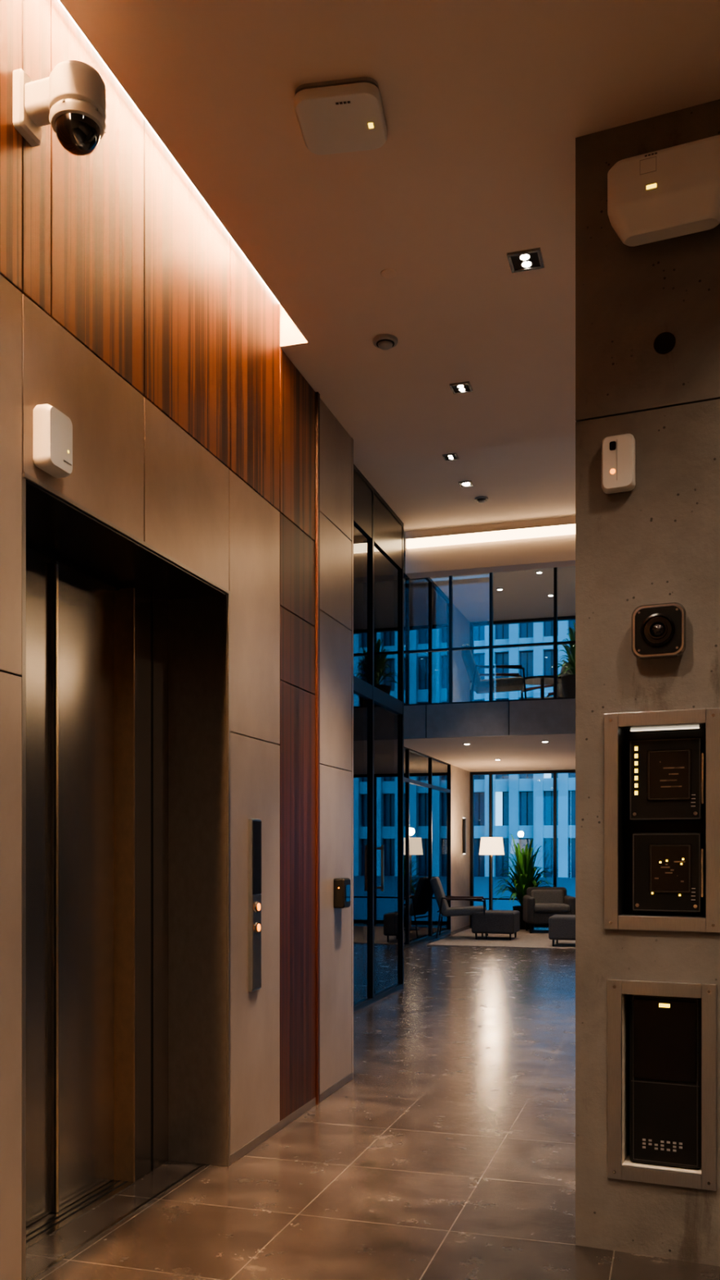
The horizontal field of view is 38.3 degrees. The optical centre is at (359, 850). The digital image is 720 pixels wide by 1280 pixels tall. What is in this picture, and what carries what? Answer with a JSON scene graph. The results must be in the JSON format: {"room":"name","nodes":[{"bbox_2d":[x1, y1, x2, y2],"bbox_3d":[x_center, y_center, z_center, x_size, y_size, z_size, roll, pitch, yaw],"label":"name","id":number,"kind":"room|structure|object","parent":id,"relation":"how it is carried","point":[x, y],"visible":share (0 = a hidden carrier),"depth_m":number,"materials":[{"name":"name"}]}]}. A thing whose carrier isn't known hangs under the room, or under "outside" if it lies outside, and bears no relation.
{"room":"elevator lobby","nodes":[
{"label":"elevator lobby","id":0,"kind":"room"},
{"bbox_2d":[0,0,351,1279],"bbox_3d":[-1.652,-0.750,1.878,0.740,4.100,8.624,0,0,17],"label":"wall","id":1,"kind":"structure","parent":0,"point":[128,310],"depth_m":4.01,"materials":[{"name":"brown wood"}]},
{"bbox_2d":[32,404,72,478],"bbox_3d":[-0.895,-1.195,3.030,0.057,0.180,0.130,0,0,17],"label":"sensor","id":2,"kind":"object","parent":1,"relation":"attached to","point":[52,430],"visible":1,"depth_m":2.99,"materials":[{"name":"white plastic"}]},
{"bbox_2d":[13,60,106,155],"bbox_3d":[-0.833,-2.063,2.899,0.253,0.234,0.158,0,0,17],"label":"dome security camera","id":3,"kind":"object","parent":1,"relation":"attached to","point":[72,100],"visible":1,"depth_m":2.85,"materials":[{"name":"white plastic"}]},
{"bbox_2d":[26,553,114,1226],"bbox_3d":[-1.169,0.100,3.663,0.138,2.400,1.600,0,0,17],"label":"elevator door","id":4,"kind":"structure","parent":1,"relation":"in","point":[70,615],"depth_m":3.79,"materials":[{"name":"metal"}]},
{"bbox_2d":[26,1163,205,1279],"bbox_3d":[-0.963,1.297,3.668,0.250,0.004,1.390,0,0,17],"label":"sill","id":5,"kind":"structure","parent":1,"relation":"attached to","point":[47,1227],"depth_m":3.69,"materials":[{"name":"black metal"}]},
{"bbox_2d":[18,472,230,1279],"bbox_3d":[-0.930,0.114,3.669,0.392,2.371,1.416,0,0,17],"label":"elevator frame","id":6,"kind":"object","parent":1,"relation":"attached to","point":[172,621],"visible":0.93,"depth_m":4.27,"materials":[{"name":"black metal"}]},
{"bbox_2d":[248,817,261,991],"bbox_3d":[-0.453,0.235,4.521,0.030,0.750,0.105,0,0,17],"label":"panel","id":7,"kind":"object","parent":1,"relation":"attached to","point":[254,824],"visible":1,"depth_m":4.49,"materials":[{"name":"metal"}]},
{"bbox_2d":[230,1071,352,1164],"bbox_3d":[-1.308,1.280,1.774,0.004,0.039,8.626,0,0,17],"label":"baseboard","id":8,"kind":"structure","parent":1,"relation":"attached to","point":[275,1128],"depth_m":4.89,"materials":[{"name":"metal"}]},
{"bbox_2d":[333,877,350,908],"bbox_3d":[-0.095,0.230,5.633,0.063,0.160,0.123,0,0,17],"label":"card reader","id":9,"kind":"object","parent":1,"relation":"attached to","point":[341,885],"visible":1,"depth_m":5.58,"materials":[{"name":"black plastic"}]},
{"bbox_2d":[350,438,353,1078],"bbox_3d":[-0.378,-0.525,6.197,0.808,3.650,0.370,0,0,17],"label":"wall","id":10,"kind":"structure","parent":0,"point":[352,540],"depth_m":5.92,"materials":[{"name":"beige stone"}]},
{"bbox_2d":[353,463,404,1012],"bbox_3d":[-0.132,-0.905,8.172,0.061,4.410,3.550,0,0,17],"label":"glass partition","id":11,"kind":"structure","parent":10,"relation":"in","point":[378,531],"depth_m":9.10,"materials":[{"name":"glass"}]},
{"bbox_2d":[376,844,383,891],"bbox_3d":[0.175,0.150,8.972,0.060,0.400,0.020,0,0,17],"label":"door handle","id":12,"kind":"object","parent":11,"relation":"attached to","point":[381,848],"visible":1,"depth_m":8.96,"materials":[{"name":"brown metal"}]},
{"bbox_2d":[26,924,719,1279],"bbox_3d":[1.733,1.375,7.365,6.200,0.150,21.100,0,0,17],"label":"floor","id":13,"kind":"structure","parent":0,"point":[448,1151],"depth_m":4.13,"materials":[{"name":"tile"}]},
{"bbox_2d":[426,928,575,949],"bbox_3d":[3.234,1.294,15.168,3.900,0.012,3.100,0,0,17],"label":"area rug","id":14,"kind":"object","parent":13,"relation":"on","point":[540,939],"visible":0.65,"depth_m":14.80,"materials":[{"name":"fabric"}]},
{"bbox_2d":[430,876,488,938],"bbox_3d":[1.470,0.834,15.332,0.833,0.886,0.650,0,0,8],"label":"lounge chair","id":15,"kind":"object","parent":14,"relation":"on","point":[445,910],"visible":0.99,"depth_m":15.10,"materials":[{"name":"black metal"}]},
{"bbox_2d":[479,836,504,910],"bbox_3d":[2.097,0.537,16.510,0.400,1.500,0.400,0,0,17],"label":"floor lamp","id":16,"kind":"object","parent":14,"relation":"on","point":[491,846],"visible":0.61,"depth_m":16.36,"materials":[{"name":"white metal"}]},
{"bbox_2d":[471,909,519,940],"bbox_3d":[1.999,1.087,15.232,0.620,0.400,0.620,0,0,17],"label":"ottoman","id":17,"kind":"object","parent":14,"relation":"on","point":[494,922],"visible":0.96,"depth_m":14.95,"materials":[{"name":"grey fabric"}]},
{"bbox_2d":[523,887,575,933],"bbox_3d":[2.998,0.937,16.459,0.760,0.700,0.792,0,0,3],"label":"armchair","id":18,"kind":"object","parent":14,"relation":"on","point":[540,904],"visible":0.82,"depth_m":16.14,"materials":[{"name":"grey fabric"}]},
{"bbox_2d":[548,914,575,946],"bbox_3d":[2.902,1.087,14.119,0.600,0.400,0.600,0,0,17],"label":"ottoman","id":19,"kind":"object","parent":14,"relation":"on","point":[561,926],"visible":0.56,"depth_m":13.87,"materials":[{"name":"grey fabric"}]},
{"bbox_2d":[494,834,555,929],"bbox_3d":[2.768,0.513,17.170,1.207,1.574,1.320,0,0,17],"label":"potted palm","id":20,"kind":"object","parent":13,"relation":"on","point":[524,877],"visible":0.7,"depth_m":17.03,"materials":[{"name":"green plant"}]},
{"bbox_2d":[58,0,719,531],"bbox_3d":[1.024,-2.830,3.242,5.140,0.960,12.800,0,0,17],"label":"ceiling","id":21,"kind":"structure","parent":0,"point":[486,104],"depth_m":3.66,"materials":[{"name":"paint"}]},
{"bbox_2d":[57,0,279,303],"bbox_3d":[-1.421,-2.663,1.269,0.081,0.245,7.395,0,0,17],"label":"light","id":22,"kind":"object","parent":21,"relation":"attached to","point":[58,0],"visible":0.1,"depth_m":3.68,"materials":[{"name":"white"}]},
{"bbox_2d":[293,76,386,155],"bbox_3d":[-0.059,-2.323,3.292,0.270,0.052,0.270,0,0,9],"label":"wireless access point","id":23,"kind":"object","parent":21,"relation":"attached to","point":[344,115],"visible":1,"depth_m":3.25,"materials":[{"name":"white plastic"}]},
{"bbox_2d":[373,333,397,350],"bbox_3d":[0.117,-2.333,4.775,0.116,0.035,0.116,0,0,17],"label":"smoke detector","id":24,"kind":"object","parent":21,"relation":"attached to","point":[384,341],"visible":1,"depth_m":4.75,"materials":[{"name":"grey plastic"}]},
{"bbox_2d":[442,453,458,461],"bbox_3d":[0.715,-3.105,8.179,0.110,0.010,0.110,0,0,17],"label":"recessed light","id":25,"kind":"object","parent":21,"relation":"in","point":[452,456],"visible":1,"depth_m":8.18,"materials":[{"name":"black plastic"}]},
{"bbox_2d":[449,381,472,394],"bbox_3d":[0.513,-2.345,5.254,0.100,0.010,0.100,0,0,17],"label":"recessed light","id":26,"kind":"object","parent":21,"relation":"in","point":[462,387],"visible":1,"depth_m":5.25,"materials":[{"name":"black plastic"}]},
{"bbox_2d":[458,480,473,487],"bbox_3d":[0.899,-3.105,8.782,0.110,0.010,0.110,0,0,17],"label":"recessed light","id":27,"kind":"object","parent":21,"relation":"in","point":[466,483],"visible":1,"depth_m":8.78,"materials":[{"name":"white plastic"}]},
{"bbox_2d":[475,496,488,502],"bbox_3d":[1.074,-3.092,9.157,0.120,0.035,0.120,0,0,17],"label":"smoke detector","id":28,"kind":"object","parent":21,"relation":"attached to","point":[479,499],"visible":1,"depth_m":9.13,"materials":[{"name":"grey plastic"}]},
{"bbox_2d":[506,247,544,273],"bbox_3d":[0.659,-2.345,4.122,0.130,0.010,0.130,0,0,17],"label":"recessed light","id":29,"kind":"object","parent":21,"relation":"in","point":[531,259],"visible":1,"depth_m":4.12,"materials":[{"name":"black plastic"}]},
{"bbox_2d":[450,604,470,931],"bbox_3d":[1.641,-1.350,17.444,0.120,5.300,1.680,0,0,17],"label":"wall","id":30,"kind":"structure","parent":0,"point":[460,778],"depth_m":17.28,"materials":[{"name":"paint"}]},
{"bbox_2d":[404,549,450,948],"bbox_3d":[0.455,-1.350,13.436,0.061,5.300,6.640,0,0,17],"label":"window","id":31,"kind":"structure","parent":30,"relation":"in","point":[427,779],"depth_m":15.00,"materials":[{"name":"blue glass"}]},
{"bbox_2d":[462,817,466,853],"bbox_3d":[1.763,-0.250,17.553,0.050,0.610,0.060,0,0,17],"label":"wall sconce","id":32,"kind":"object","parent":30,"relation":"attached to","point":[464,820],"visible":1,"depth_m":17.53,"materials":[{"name":"black metal"}]},
{"bbox_2d":[470,769,575,926],"bbox_3d":[4.851,-0.040,17.340,6.080,2.680,0.102,0,0,17],"label":"window","id":33,"kind":"structure","parent":30,"relation":"in","point":[491,774],"depth_m":18.08,"materials":[{"name":"black metal"}]},
{"bbox_2d":[404,698,575,772],"bbox_3d":[3.991,-1.560,14.565,6.100,0.400,5.810,0,0,17],"label":"mezzanine slab","id":34,"kind":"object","parent":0,"point":[512,732],"visible":0.42,"depth_m":12.54,"materials":[{"name":"grey concrete"}]},
{"bbox_2d":[404,567,575,705],"bbox_3d":[3.211,-2.880,11.933,6.050,2.240,0.061,0,0,17],"label":"window","id":35,"kind":"structure","parent":34,"relation":"on","point":[555,642],"depth_m":12.41,"materials":[{"name":"black metal"}]},
{"bbox_2d":[461,644,526,701],"bbox_3d":[1.737,-2.203,13.469,0.833,0.886,0.650,0,0,6],"label":"lounge chair","id":36,"kind":"object","parent":34,"relation":"on","point":[479,686],"visible":0.96,"depth_m":13.23,"materials":[{"name":"black metal"}]},
{"bbox_2d":[470,615,575,701],"bbox_3d":[4.851,-2.875,17.340,6.080,2.250,0.102,0,0,17],"label":"window","id":37,"kind":"structure","parent":34,"relation":"on","point":[473,624],"depth_m":18.02,"materials":[{"name":"black metal"}]},
{"bbox_2d":[524,675,561,698],"bbox_3d":[2.426,-2.015,13.794,0.600,0.530,0.600,0,0,17],"label":"side table","id":38,"kind":"object","parent":34,"relation":"on","point":[543,680],"visible":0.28,"depth_m":13.77,"materials":[{"name":"black metal"}]},
{"bbox_2d":[520,662,573,699],"bbox_3d":[2.822,-2.203,14.997,0.650,0.886,0.833,0,0,-42],"label":"lounge chair","id":39,"kind":"object","parent":34,"relation":"on","point":[560,693],"visible":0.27,"depth_m":14.63,"materials":[{"name":"black metal"}]},
{"bbox_2d":[550,620,575,697],"bbox_3d":[2.732,-2.324,12.960,0.734,1.147,0.694,0,0,5],"label":"potted palm","id":40,"kind":"object","parent":34,"relation":"on","point":[568,682],"visible":0.27,"depth_m":12.89,"materials":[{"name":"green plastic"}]},
{"bbox_2d":[404,530,575,622],"bbox_3d":[3.607,-4.100,13.485,6.200,0.200,8.300,0,0,17],"label":"ceiling","id":41,"kind":"structure","parent":0,"point":[524,594],"depth_m":16.10,"materials":[{"name":"paint"}]},
{"bbox_2d":[404,515,575,578],"bbox_3d":[2.928,-3.400,9.457,5.140,1.400,0.200,0,0,17],"label":"cove","id":42,"kind":"structure","parent":0,"point":[557,551],"depth_m":9.88,"materials":[{"name":"paint"}]},
{"bbox_2d":[406,523,575,548],"bbox_3d":[2.902,-2.987,9.339,5.120,0.095,0.039,0,0,17],"label":"light","id":43,"kind":"object","parent":42,"relation":"attached to","point":[570,528],"visible":0.56,"depth_m":9.83,"materials":[{"name":"beige plastic"}]},
{"bbox_2d":[575,99,719,1266],"bbox_3d":[2.149,-0.525,3.135,2.870,3.650,0.600,0,0,23],"label":"wall","id":44,"kind":"structure","parent":0,"point":[657,541],"depth_m":3.35,"materials":[{"name":"grey concrete"}]},
{"bbox_2d":[601,433,635,493],"bbox_3d":[0.833,-1.248,3.344,0.105,0.178,0.044,0,0,23],"label":"sensor","id":45,"kind":"object","parent":44,"relation":"attached to","point":[618,451],"depth_m":3.33,"materials":[{"name":"white plastic"}]},
{"bbox_2d":[631,602,685,659],"bbox_3d":[0.946,-0.694,3.282,0.165,0.170,0.070,0,0,23],"label":"camera","id":46,"kind":"object","parent":44,"relation":"attached to","point":[658,630],"visible":1,"depth_m":3.26,"materials":[{"name":"black plastic"}]},
{"bbox_2d":[604,707,719,932],"bbox_3d":[0.985,-0.095,3.363,0.360,0.700,0.142,0,0,23],"label":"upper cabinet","id":47,"kind":"object","parent":44,"relation":"attached to","point":[620,728],"visible":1,"depth_m":3.36,"materials":[{"name":"metal"}]},
{"bbox_2d":[629,737,704,821],"bbox_3d":[1.000,-0.230,3.373,0.231,0.265,0.092,0,0,23],"label":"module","id":48,"kind":"object","parent":47,"relation":"in","point":[667,775],"visible":1,"depth_m":3.33,"materials":[{"name":"black plastic"}]},
{"bbox_2d":[631,832,704,912],"bbox_3d":[1.003,0.070,3.371,0.221,0.255,0.093,0,0,23],"label":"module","id":49,"kind":"object","parent":47,"relation":"in","point":[668,868],"visible":1,"depth_m":3.33,"materials":[{"name":"black plastic"}]},
{"bbox_2d":[607,978,716,1191],"bbox_3d":[0.984,0.740,3.363,0.336,0.644,0.142,0,0,23],"label":"panel frame","id":50,"kind":"structure","parent":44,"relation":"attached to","point":[620,1166],"depth_m":3.33,"materials":[{"name":"metal"}]},
{"bbox_2d":[629,994,701,1169],"bbox_3d":[0.996,0.738,3.369,0.225,0.555,0.090,0,0,23],"label":"controller","id":51,"kind":"object","parent":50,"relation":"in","point":[665,1032],"visible":0.88,"depth_m":3.33,"materials":[{"name":"black plastic"}]},
{"bbox_2d":[607,135,719,246],"bbox_3d":[0.969,-2.041,3.230,0.380,0.242,0.146,0,0,23],"label":"wireless access point","id":52,"kind":"object","parent":44,"relation":"attached to","point":[673,192],"visible":1,"depth_m":3.18,"materials":[{"name":"white plastic"}]},
{"bbox_2d":[653,332,675,354],"bbox_3d":[0.971,-1.618,3.306,0.068,0.068,0.006,0,0,23],"label":"cap","id":53,"kind":"object","parent":44,"relation":"attached to","point":[664,343],"visible":1,"depth_m":3.31,"materials":[{"name":"black plastic"}]},
{"label":"outside","id":54,"kind":"structure","parent":0,"visible":0},
{"bbox_2d":[474,876,575,910],"bbox_3d":[11.715,1.580,38.246,120.000,0.240,120.000,0,0,17],"label":"ground","id":55,"kind":"structure","parent":54,"point":[481,883],"depth_m":39.87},
{"bbox_2d":[474,619,575,877],"bbox_3d":[25.905,-15.620,55.549,43.000,34.160,6.600,0,0,17],"label":"office building","id":56,"kind":"structure","parent":55,"relation":"on","point":[523,803],"depth_m":57.47,"materials":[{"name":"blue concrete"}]}
]}

